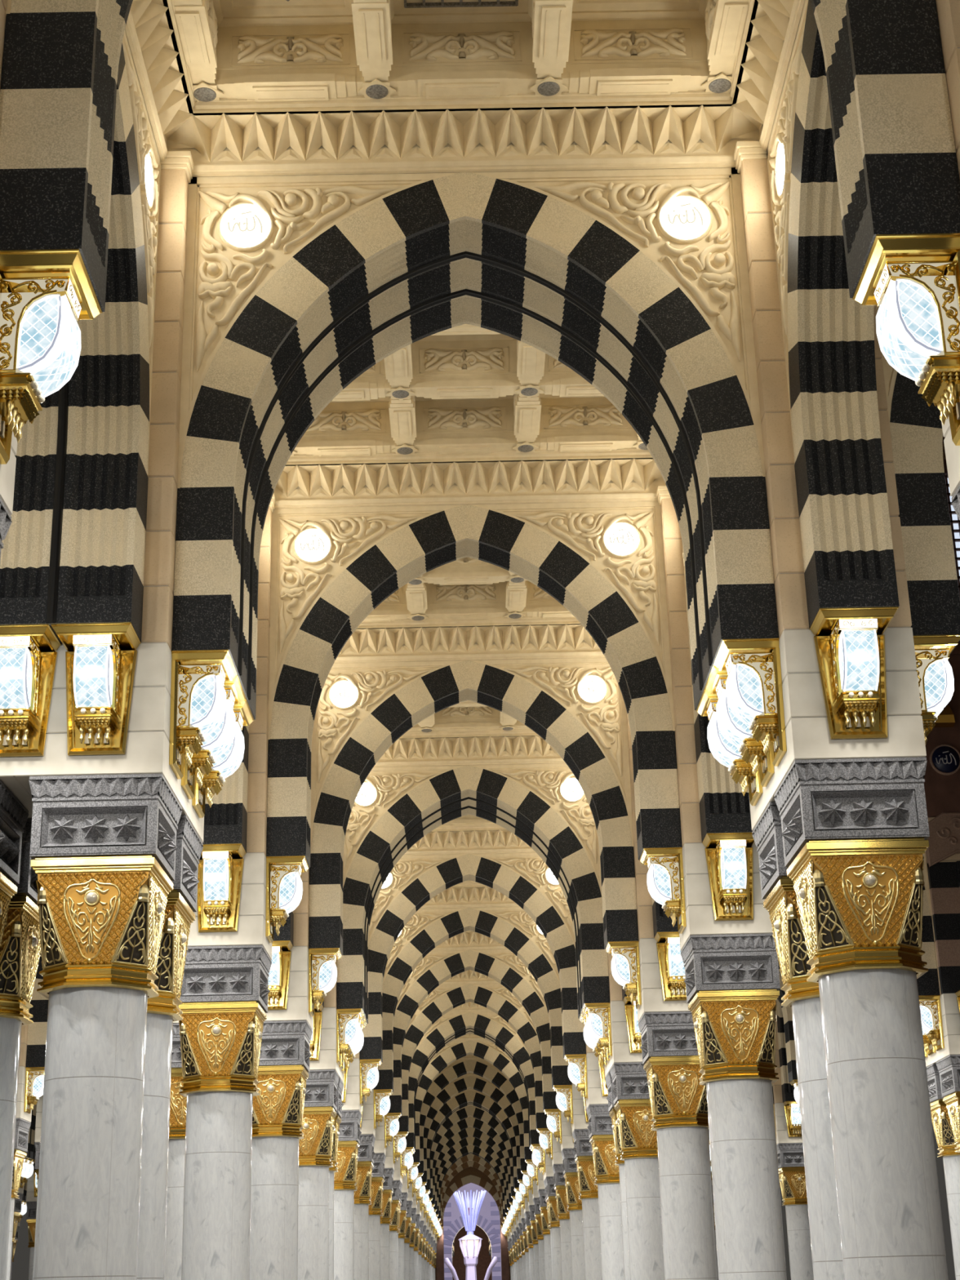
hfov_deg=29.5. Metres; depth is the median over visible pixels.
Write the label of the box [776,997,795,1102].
stone arch
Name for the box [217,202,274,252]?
round lamp
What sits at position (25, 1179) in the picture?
wall lantern
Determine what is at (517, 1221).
stone pier
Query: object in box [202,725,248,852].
stone arch
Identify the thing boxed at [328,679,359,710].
round lamp
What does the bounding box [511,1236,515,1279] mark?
marble column
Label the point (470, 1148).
stone arch
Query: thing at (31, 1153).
stone arch
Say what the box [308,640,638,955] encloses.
stone arch
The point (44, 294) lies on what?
wall lantern
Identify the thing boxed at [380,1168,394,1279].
marble column
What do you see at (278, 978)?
wall lantern
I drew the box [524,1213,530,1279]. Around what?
marble column
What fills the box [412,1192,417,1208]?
stone pier
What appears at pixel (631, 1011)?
wall lantern
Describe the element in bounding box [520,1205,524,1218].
stone pier
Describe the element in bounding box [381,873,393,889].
round lamp
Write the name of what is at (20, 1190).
stone pier
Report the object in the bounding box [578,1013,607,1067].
wall lantern
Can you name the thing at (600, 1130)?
marble column
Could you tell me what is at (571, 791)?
round lamp
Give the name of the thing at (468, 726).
ceiling
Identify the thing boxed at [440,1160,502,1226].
stone arch
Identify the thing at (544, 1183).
marble column
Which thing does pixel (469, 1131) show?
stone arch
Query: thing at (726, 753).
wall lantern
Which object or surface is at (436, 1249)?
marble column
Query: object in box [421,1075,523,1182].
stone arch
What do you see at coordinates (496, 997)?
stone arch
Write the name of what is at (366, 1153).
marble column
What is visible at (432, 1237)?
marble column
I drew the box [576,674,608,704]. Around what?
round lamp
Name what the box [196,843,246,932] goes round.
wall lantern
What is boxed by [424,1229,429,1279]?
marble column
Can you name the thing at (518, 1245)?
marble column
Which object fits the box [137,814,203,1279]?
marble column
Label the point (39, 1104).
stone pier
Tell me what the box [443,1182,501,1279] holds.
wall
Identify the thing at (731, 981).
marble column
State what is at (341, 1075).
stone pier
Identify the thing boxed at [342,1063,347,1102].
wall lantern
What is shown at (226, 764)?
wall lantern
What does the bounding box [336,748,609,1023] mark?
stone arch
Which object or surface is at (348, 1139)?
marble column
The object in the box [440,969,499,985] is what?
ceiling
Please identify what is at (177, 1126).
marble column
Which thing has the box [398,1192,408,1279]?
marble column
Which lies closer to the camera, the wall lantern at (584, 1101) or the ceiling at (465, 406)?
the ceiling at (465, 406)
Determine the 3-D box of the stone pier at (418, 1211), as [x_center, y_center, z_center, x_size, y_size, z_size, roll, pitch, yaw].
[-3.474,24.489,87.023,1.259,5.712,1.259,-1,-20,-1]
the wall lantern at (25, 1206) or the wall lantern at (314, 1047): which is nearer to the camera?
the wall lantern at (314, 1047)
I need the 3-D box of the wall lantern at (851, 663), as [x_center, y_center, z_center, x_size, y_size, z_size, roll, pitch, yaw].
[2.979,0.262,14.311,0.620,0.935,0.463,-1,-20,-1]
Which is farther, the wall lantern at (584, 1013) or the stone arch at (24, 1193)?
the stone arch at (24, 1193)
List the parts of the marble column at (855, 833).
carved panel, carved panel, carved panel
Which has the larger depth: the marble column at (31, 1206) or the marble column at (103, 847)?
the marble column at (31, 1206)
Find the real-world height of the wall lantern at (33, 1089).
0.935 m
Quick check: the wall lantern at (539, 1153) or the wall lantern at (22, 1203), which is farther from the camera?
the wall lantern at (22, 1203)
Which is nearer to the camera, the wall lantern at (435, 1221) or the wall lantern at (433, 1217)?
the wall lantern at (433, 1217)
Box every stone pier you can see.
[0,0,17,515]
[0,756,32,813]
[13,151,193,810]
[16,1009,34,1122]
[17,1186,23,1193]
[26,1173,37,1201]
[34,1095,43,1142]
[181,794,204,842]
[187,493,275,959]
[265,867,312,1029]
[309,962,339,1076]
[339,1068,343,1083]
[342,1051,361,1114]
[360,1066,375,1137]
[373,1094,386,1155]
[384,1118,394,1169]
[393,1136,401,1182]
[401,1173,408,1193]
[407,1183,413,1201]
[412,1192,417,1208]
[416,1200,420,1214]
[420,1209,424,1221]
[515,1217,518,1227]
[518,1211,521,1222]
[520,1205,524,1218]
[524,1197,529,1212]
[528,1190,533,1205]
[532,1163,538,1198]
[537,1169,545,1190]
[544,1132,553,1178]
[551,1114,563,1165]
[560,1090,573,1151]
[572,1083,588,1132]
[586,1044,608,1109]
[604,1062,609,1077]
[607,952,642,1070]
[626,711,689,1022]
[656,485,773,951]
[733,141,926,797]
[748,779,775,830]
[772,1022,802,1144]
[924,817,959,1062]
[925,1053,936,1066]
[935,0,959,496]
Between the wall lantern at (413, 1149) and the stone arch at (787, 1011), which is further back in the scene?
the wall lantern at (413, 1149)
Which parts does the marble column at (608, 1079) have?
carved panel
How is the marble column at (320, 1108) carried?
on the floor
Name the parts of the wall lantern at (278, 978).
lamp shade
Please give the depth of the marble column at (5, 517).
9.46 m
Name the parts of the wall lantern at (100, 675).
lamp shade, plate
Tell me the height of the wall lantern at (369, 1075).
0.935 m
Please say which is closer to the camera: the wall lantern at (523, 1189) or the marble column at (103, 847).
the marble column at (103, 847)
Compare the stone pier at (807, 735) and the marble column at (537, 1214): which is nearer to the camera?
the stone pier at (807, 735)
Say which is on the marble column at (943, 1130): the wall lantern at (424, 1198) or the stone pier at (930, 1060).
the stone pier at (930, 1060)
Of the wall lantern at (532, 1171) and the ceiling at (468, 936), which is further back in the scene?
the wall lantern at (532, 1171)
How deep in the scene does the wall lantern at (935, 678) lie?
14.94 m
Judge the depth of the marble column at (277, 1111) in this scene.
26.29 m
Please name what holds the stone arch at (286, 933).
attached to the stone pier at (297, 1006)
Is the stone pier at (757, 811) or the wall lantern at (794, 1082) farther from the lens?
the wall lantern at (794, 1082)
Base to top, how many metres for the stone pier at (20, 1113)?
5.712 m
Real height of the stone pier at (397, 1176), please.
5.712 m
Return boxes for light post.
[444,1257,458,1279]
[484,1256,497,1279]
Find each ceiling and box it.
[124,0,804,177]
[273,324,666,508]
[333,556,605,663]
[373,700,565,767]
[403,814,536,855]
[419,880,519,909]
[431,930,508,951]
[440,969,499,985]
[446,1001,492,1013]
[453,1033,486,1040]
[457,1054,483,1060]
[460,1072,478,1076]
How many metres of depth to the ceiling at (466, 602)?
28.79 m
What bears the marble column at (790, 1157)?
on the floor
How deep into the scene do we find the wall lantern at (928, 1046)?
33.62 m
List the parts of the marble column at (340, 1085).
carved panel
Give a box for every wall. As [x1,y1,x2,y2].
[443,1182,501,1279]
[452,1225,492,1279]
[924,436,959,817]
[926,861,959,994]
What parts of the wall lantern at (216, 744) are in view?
plate, lamp shade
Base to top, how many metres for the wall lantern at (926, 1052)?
0.935 m
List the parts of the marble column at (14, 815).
carved panel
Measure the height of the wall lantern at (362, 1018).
0.935 m
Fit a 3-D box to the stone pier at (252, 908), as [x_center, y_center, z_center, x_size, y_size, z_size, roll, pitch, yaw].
[-3.167,1.035,22.544,1.259,5.712,1.141,-1,-20,-1]
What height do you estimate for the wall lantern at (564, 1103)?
0.935 m
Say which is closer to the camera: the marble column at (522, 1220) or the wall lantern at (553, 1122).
the wall lantern at (553, 1122)
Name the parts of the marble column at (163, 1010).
carved panel, carved panel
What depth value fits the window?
36.26 m
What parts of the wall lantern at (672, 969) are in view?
lamp shade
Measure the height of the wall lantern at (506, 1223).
0.935 m
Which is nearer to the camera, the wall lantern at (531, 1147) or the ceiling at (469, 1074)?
the wall lantern at (531, 1147)
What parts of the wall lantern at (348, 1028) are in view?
plate, lamp shade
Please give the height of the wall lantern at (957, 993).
0.935 m
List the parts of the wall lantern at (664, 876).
lamp shade, plate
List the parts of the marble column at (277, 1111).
carved panel, carved panel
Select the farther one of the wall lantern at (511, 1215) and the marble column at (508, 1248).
the marble column at (508, 1248)
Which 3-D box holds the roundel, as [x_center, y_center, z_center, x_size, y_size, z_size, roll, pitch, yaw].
[8.762,2.248,34.245,0.600,0.600,0.060,-1,-20,-1]
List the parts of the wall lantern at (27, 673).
lamp shade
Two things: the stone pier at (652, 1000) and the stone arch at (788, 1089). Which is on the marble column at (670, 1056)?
the stone pier at (652, 1000)
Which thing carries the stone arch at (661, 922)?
attached to the stone pier at (700, 916)
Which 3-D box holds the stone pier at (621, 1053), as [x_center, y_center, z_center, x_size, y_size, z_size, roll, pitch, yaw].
[2.836,5.032,33.951,1.141,5.712,1.259,-1,-20,-1]
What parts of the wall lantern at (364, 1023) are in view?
plate, lamp shade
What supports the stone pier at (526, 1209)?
on the marble column at (526, 1213)
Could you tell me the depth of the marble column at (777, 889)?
15.12 m
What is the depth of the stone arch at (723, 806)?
21.28 m
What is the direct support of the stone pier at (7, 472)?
on the marble column at (5, 517)
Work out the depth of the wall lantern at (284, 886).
21.68 m
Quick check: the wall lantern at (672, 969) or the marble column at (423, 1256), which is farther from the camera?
the marble column at (423, 1256)
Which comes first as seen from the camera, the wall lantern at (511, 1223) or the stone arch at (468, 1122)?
the stone arch at (468, 1122)
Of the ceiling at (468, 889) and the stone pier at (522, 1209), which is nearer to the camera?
the ceiling at (468, 889)
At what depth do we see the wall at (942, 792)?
34.21 m
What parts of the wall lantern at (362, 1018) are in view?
plate, lamp shade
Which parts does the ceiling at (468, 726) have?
carved panel, cornice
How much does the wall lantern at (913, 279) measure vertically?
0.935 m
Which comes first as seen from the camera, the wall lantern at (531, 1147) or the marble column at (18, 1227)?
the wall lantern at (531, 1147)
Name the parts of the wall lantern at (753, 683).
lamp shade, plate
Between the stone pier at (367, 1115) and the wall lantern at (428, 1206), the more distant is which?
the wall lantern at (428, 1206)
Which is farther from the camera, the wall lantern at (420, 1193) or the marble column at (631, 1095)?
the wall lantern at (420, 1193)
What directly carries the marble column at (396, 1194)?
on the floor
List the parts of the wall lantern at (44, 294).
plate, lamp shade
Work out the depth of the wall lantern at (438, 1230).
122.32 m
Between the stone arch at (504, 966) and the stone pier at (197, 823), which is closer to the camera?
the stone pier at (197, 823)
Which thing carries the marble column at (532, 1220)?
on the floor
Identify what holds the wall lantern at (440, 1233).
attached to the stone pier
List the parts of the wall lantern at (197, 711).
plate, lamp shade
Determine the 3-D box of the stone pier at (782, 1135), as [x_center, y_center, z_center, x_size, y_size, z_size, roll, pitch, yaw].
[8.749,11.477,52.085,1.141,5.712,1.141,-1,-20,-1]
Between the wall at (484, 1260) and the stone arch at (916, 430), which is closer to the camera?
the stone arch at (916, 430)
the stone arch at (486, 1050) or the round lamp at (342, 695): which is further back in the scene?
the stone arch at (486, 1050)
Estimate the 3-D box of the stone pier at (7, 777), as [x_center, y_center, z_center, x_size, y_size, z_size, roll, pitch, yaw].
[-4.293,-1.408,15.747,1.259,5.712,1.259,-1,-20,-1]
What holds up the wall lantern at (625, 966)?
attached to the stone pier at (652, 1000)
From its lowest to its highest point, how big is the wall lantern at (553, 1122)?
0.935 m
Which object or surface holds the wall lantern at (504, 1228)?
attached to the stone pier
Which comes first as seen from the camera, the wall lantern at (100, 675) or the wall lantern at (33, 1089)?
the wall lantern at (100, 675)
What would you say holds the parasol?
on the floor
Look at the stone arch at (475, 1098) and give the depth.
87.37 m
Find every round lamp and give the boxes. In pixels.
[140,152,155,208]
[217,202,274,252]
[293,527,332,564]
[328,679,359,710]
[354,781,377,807]
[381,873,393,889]
[535,924,544,936]
[544,868,559,885]
[559,777,584,803]
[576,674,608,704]
[601,521,641,558]
[657,194,712,244]
[774,141,790,198]
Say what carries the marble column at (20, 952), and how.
on the floor
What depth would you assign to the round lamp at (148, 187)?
15.44 m
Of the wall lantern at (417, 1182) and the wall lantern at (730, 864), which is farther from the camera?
the wall lantern at (417, 1182)
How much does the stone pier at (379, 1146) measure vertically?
5.712 m
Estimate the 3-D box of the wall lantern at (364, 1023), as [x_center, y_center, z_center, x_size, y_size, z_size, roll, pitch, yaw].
[-2.363,7.653,34.269,0.463,0.935,0.620,-1,-20,-1]
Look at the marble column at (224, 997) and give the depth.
20.69 m
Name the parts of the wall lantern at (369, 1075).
plate, lamp shade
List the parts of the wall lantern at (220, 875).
lamp shade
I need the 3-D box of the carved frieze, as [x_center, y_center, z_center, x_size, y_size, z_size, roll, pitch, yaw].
[8.943,3.711,33.804,1.320,1.000,0.270,-1,-20,-1]
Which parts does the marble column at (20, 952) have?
carved panel, carved panel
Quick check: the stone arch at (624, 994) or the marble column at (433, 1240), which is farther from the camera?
the marble column at (433, 1240)
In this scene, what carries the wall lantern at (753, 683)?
attached to the stone pier at (807, 735)
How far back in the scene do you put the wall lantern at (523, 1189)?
80.51 m
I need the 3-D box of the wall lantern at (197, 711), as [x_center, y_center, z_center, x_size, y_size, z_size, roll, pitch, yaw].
[-2.271,0.628,14.953,0.463,0.935,0.620,-1,-20,-1]
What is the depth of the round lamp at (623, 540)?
23.06 m
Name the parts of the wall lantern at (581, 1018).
lamp shade, plate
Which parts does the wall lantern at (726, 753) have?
lamp shade, plate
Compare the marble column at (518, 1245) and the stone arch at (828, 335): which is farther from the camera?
the marble column at (518, 1245)
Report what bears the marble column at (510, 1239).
on the floor
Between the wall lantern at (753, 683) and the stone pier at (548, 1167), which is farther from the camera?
the stone pier at (548, 1167)
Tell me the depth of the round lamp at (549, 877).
41.16 m
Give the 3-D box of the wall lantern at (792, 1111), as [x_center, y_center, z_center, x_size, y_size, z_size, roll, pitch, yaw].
[8.805,13.316,50.616,0.620,0.935,0.463,-1,-20,-1]
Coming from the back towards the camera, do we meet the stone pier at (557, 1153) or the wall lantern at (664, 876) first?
the stone pier at (557, 1153)
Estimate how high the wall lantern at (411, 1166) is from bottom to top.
0.935 m
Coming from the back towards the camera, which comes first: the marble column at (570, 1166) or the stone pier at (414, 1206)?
the stone pier at (414, 1206)
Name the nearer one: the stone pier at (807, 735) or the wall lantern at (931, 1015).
the stone pier at (807, 735)
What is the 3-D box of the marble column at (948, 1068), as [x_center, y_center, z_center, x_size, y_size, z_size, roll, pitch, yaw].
[8.968,10.178,32.045,1.070,5.545,1.070,-1,-20,-1]
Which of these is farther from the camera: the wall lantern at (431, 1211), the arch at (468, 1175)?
the arch at (468, 1175)
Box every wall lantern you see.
[0,248,102,464]
[0,623,61,757]
[17,1202,26,1222]
[18,1159,35,1188]
[18,1200,26,1217]
[19,1157,32,1185]
[21,1156,28,1174]
[23,1066,44,1113]
[33,1170,37,1196]
[51,622,141,755]
[168,649,237,779]
[181,675,246,799]
[191,698,254,817]
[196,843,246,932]
[265,855,309,942]
[267,940,293,1010]
[308,947,342,1017]
[309,1003,324,1061]
[336,1008,364,1065]
[338,1013,365,1069]
[341,1019,367,1073]
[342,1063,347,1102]
[359,1058,382,1106]
[373,1088,392,1129]
[384,1112,401,1149]
[392,1131,408,1164]
[400,1146,413,1177]
[401,1149,414,1177]
[401,1150,415,1178]
[407,1162,419,1189]
[412,1173,423,1197]
[416,1182,426,1204]
[419,1190,429,1211]
[423,1198,432,1217]
[426,1204,435,1222]
[428,1208,436,1226]
[431,1213,438,1231]
[432,1218,439,1234]
[435,1222,441,1238]
[436,1226,443,1240]
[500,1225,507,1239]
[502,1221,509,1236]
[503,1217,511,1232]
[505,1212,513,1228]
[506,1207,515,1225]
[509,1202,518,1220]
[511,1195,520,1215]
[514,1187,524,1208]
[517,1179,528,1202]
[520,1170,533,1194]
[524,1160,537,1186]
[529,1146,545,1174]
[530,1143,545,1173]
[536,1128,552,1160]
[543,1108,562,1144]
[552,1084,573,1125]
[564,1053,587,1100]
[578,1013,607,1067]
[581,1008,609,1063]
[582,1002,612,1058]
[582,1091,588,1122]
[597,1056,608,1096]
[604,941,641,1008]
[622,996,642,1053]
[639,847,686,933]
[653,931,686,1000]
[695,688,762,805]
[702,831,754,920]
[704,665,774,786]
[713,638,786,766]
[782,1101,802,1137]
[789,1079,799,1104]
[809,606,898,739]
[852,232,959,445]
[913,634,959,745]
[918,995,944,1051]
[922,1004,936,1055]
[924,1049,928,1058]
[954,989,959,1013]
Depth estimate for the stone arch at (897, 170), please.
9.52 m
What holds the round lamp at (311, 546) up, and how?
attached to the stone arch at (557, 548)
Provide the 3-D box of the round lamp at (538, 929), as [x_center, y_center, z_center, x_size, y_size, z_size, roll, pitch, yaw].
[1.684,7.363,46.843,0.498,0.498,0.066,-1,-20,-1]
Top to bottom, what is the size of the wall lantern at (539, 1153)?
0.935 m
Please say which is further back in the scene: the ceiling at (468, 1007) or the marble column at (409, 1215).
the marble column at (409, 1215)
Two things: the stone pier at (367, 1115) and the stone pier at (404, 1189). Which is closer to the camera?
the stone pier at (367, 1115)
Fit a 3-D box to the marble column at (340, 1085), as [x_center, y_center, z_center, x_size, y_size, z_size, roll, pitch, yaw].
[-3.034,10.863,33.098,1.070,5.545,1.070,-1,-20,-1]
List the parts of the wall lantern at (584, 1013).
lamp shade, plate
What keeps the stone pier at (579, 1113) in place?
on the marble column at (582, 1148)
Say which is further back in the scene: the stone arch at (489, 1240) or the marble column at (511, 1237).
the stone arch at (489, 1240)
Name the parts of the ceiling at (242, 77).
carved panel, carved panel, carved panel, carved panel, carved panel, carved panel, carved panel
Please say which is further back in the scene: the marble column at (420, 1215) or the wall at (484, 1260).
the wall at (484, 1260)
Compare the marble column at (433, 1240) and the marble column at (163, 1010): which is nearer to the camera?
the marble column at (163, 1010)
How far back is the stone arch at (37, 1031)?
39.97 m
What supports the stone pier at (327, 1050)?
on the marble column at (320, 1108)
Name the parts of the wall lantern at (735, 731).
lamp shade, plate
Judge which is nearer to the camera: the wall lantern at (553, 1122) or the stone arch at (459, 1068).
the wall lantern at (553, 1122)
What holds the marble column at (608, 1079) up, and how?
on the floor
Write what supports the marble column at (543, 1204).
on the floor
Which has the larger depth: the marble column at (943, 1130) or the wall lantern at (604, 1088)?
the wall lantern at (604, 1088)
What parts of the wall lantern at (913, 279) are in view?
lamp shade, plate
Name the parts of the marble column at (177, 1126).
carved panel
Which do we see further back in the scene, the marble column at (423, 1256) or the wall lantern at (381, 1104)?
the marble column at (423, 1256)
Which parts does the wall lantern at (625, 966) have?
lamp shade, plate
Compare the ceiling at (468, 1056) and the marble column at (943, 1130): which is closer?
the marble column at (943, 1130)
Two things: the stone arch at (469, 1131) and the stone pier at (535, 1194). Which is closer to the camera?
the stone pier at (535, 1194)
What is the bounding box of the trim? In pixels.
[435,1231,509,1279]
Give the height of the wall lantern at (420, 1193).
0.935 m
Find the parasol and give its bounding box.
[453,1190,486,1279]
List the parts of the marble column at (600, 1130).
carved panel, carved panel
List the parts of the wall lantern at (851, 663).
plate, lamp shade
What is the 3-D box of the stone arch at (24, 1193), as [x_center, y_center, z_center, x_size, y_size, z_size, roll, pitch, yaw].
[-19.709,24.256,87.648,5.380,5.160,1.968,-1,-20,-1]
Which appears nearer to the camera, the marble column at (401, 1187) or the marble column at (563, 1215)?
the marble column at (563, 1215)
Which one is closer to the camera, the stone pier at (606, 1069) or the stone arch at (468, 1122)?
the stone pier at (606, 1069)
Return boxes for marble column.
[0,497,11,561]
[0,779,28,946]
[0,817,41,1279]
[6,1118,31,1279]
[9,1192,22,1279]
[10,1226,19,1279]
[26,1201,36,1279]
[28,773,182,1279]
[34,1142,39,1185]
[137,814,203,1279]
[164,1023,186,1279]
[178,945,271,1279]
[249,1020,312,1279]
[297,1069,339,1279]
[328,1077,343,1279]
[333,1110,361,1279]
[354,1133,375,1279]
[368,1152,386,1279]
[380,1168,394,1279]
[389,1180,401,1279]
[396,1182,402,1279]
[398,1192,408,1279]
[404,1200,413,1279]
[408,1208,417,1279]
[413,1213,420,1279]
[417,1215,421,1279]
[417,1220,424,1279]
[421,1225,426,1279]
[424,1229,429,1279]
[426,1233,431,1279]
[429,1236,433,1279]
[431,1240,434,1272]
[431,1240,435,1279]
[433,1243,437,1279]
[507,1241,512,1279]
[509,1238,514,1279]
[511,1234,517,1279]
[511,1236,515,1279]
[513,1231,519,1279]
[515,1226,522,1279]
[518,1222,525,1279]
[520,1217,529,1279]
[524,1211,534,1279]
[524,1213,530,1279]
[528,1204,539,1279]
[533,1197,545,1279]
[537,1189,551,1279]
[543,1178,553,1279]
[545,1176,561,1279]
[552,1164,572,1279]
[561,1148,585,1279]
[572,1128,601,1279]
[586,1104,624,1279]
[604,1071,630,1279]
[609,1062,664,1279]
[638,1011,717,1279]
[680,933,786,1279]
[711,1185,718,1279]
[751,801,844,1279]
[773,757,948,1279]
[776,1142,813,1279]
[926,1063,959,1279]
[936,1054,959,1152]
[951,484,959,519]
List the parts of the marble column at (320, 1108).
carved panel, carved panel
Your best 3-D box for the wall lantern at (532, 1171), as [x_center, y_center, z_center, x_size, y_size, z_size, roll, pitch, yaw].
[1.965,20.302,69.355,0.463,0.935,0.620,-1,-20,-1]
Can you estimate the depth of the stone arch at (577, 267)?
16.18 m
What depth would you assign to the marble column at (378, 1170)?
50.12 m
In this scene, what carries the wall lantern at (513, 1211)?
attached to the stone pier at (519, 1216)
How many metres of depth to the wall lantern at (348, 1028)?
32.95 m
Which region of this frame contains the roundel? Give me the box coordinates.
[929,743,959,775]
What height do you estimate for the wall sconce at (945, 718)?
0.740 m
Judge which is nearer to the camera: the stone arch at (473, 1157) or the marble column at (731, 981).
the marble column at (731, 981)
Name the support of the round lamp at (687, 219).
attached to the stone arch at (577, 267)
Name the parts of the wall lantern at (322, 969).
plate, lamp shade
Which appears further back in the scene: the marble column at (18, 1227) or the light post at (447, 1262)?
the light post at (447, 1262)
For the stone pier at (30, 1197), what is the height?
5.712 m
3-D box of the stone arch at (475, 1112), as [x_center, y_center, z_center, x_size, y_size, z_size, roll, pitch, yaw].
[-0.467,26.126,94.123,5.380,5.160,0.691,-1,-20,-1]
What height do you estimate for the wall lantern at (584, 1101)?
0.935 m
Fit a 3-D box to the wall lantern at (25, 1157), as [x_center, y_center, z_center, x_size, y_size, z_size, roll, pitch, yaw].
[-15.770,18.183,62.298,0.463,0.935,0.620,-1,-20,-1]
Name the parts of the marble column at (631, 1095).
carved panel, carved panel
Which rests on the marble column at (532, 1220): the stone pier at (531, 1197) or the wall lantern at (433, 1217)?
the stone pier at (531, 1197)
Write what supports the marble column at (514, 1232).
on the floor
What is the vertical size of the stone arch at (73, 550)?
5.160 m
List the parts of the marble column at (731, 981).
carved panel, carved panel, carved panel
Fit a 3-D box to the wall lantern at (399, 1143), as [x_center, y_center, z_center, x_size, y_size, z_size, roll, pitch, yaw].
[-2.470,15.857,56.823,0.463,0.935,0.620,-1,-20,-1]
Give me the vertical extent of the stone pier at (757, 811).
5.712 m
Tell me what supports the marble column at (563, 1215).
on the floor
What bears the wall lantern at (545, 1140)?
attached to the stone pier at (557, 1153)
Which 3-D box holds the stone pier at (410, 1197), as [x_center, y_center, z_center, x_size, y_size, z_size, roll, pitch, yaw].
[-3.420,20.366,75.691,1.259,5.712,1.141,-1,-20,-1]
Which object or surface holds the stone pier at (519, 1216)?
on the marble column at (521, 1235)
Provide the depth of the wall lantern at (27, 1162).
62.87 m
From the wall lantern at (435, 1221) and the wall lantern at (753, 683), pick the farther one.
the wall lantern at (435, 1221)
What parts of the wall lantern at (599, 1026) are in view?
lamp shade, plate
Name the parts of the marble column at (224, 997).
carved panel, carved panel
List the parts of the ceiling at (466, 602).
carved panel, carved panel, carved panel, cornice, carved panel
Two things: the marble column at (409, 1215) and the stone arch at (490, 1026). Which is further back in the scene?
the marble column at (409, 1215)
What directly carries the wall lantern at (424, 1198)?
attached to the stone pier at (418, 1211)
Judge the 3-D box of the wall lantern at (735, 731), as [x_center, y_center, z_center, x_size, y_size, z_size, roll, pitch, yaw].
[2.221,0.753,15.608,0.463,0.935,0.620,-1,-20,-1]
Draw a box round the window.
[944,475,959,597]
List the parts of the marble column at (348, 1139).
carved panel, carved panel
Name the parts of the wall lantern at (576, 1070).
lamp shade, plate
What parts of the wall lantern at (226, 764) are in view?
plate, lamp shade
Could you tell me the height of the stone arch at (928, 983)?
5.160 m
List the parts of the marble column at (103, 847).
carved panel, carved panel, carved panel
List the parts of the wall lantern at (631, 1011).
lamp shade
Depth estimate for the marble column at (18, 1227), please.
86.78 m
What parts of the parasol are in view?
lantern glass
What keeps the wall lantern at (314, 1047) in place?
attached to the stone pier at (327, 1050)
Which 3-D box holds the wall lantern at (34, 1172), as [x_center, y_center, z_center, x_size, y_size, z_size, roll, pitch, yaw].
[-16.551,20.429,68.421,0.620,0.935,0.463,-1,-20,-1]
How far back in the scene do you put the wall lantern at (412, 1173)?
69.18 m
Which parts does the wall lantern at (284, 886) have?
plate, lamp shade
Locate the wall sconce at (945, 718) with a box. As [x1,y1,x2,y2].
[933,705,955,727]
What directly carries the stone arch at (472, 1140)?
attached to the stone pier
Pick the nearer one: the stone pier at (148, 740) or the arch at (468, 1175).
the stone pier at (148, 740)
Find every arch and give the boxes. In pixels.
[0,0,959,311]
[0,30,164,644]
[22,1181,27,1200]
[25,1103,36,1159]
[26,954,48,1066]
[167,138,778,719]
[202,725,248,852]
[266,479,681,866]
[273,910,293,945]
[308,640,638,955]
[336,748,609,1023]
[360,840,586,1062]
[373,896,572,1092]
[387,939,558,1114]
[398,974,547,1133]
[405,1004,539,1151]
[412,1040,532,1162]
[417,1059,527,1173]
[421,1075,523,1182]
[424,1090,519,1191]
[428,1106,515,1198]
[431,1116,513,1204]
[433,1126,511,1209]
[435,1136,508,1214]
[435,1166,510,1279]
[437,1144,506,1218]
[439,1153,504,1223]
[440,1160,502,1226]
[452,1240,491,1255]
[622,952,635,999]
[651,897,678,937]
[681,541,752,841]
[760,0,899,628]
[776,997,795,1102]
[777,960,797,1082]
[875,305,959,641]
[916,853,939,995]
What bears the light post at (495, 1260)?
on the floor
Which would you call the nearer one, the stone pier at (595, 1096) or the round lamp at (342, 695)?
the round lamp at (342, 695)
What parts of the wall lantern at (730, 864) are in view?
lamp shade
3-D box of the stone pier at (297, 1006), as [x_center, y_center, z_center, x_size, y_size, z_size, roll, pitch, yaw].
[-3.194,3.086,28.183,1.259,5.712,1.141,-1,-20,-1]
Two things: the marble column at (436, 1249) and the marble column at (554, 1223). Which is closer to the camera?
the marble column at (554, 1223)
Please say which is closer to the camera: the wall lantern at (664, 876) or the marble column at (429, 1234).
the wall lantern at (664, 876)
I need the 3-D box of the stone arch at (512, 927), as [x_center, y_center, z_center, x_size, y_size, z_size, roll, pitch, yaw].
[-0.241,8.845,46.615,5.380,5.160,0.691,-1,-20,-1]
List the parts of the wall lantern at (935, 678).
lamp shade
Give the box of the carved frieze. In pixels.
[925,812,959,866]
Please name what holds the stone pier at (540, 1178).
on the marble column at (543, 1204)
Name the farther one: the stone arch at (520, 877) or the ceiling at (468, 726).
the stone arch at (520, 877)
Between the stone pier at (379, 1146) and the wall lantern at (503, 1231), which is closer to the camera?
the stone pier at (379, 1146)
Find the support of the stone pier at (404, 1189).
on the marble column at (403, 1208)
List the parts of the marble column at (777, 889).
carved panel, carved panel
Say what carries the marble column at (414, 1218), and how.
on the floor
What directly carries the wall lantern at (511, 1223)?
attached to the stone pier
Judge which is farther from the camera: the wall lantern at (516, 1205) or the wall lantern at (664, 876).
the wall lantern at (516, 1205)
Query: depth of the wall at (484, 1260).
214.04 m
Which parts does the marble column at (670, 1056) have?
carved panel, carved panel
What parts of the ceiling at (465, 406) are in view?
carved panel, carved panel, carved panel, carved panel, carved panel, cornice, carved panel, carved panel, carved panel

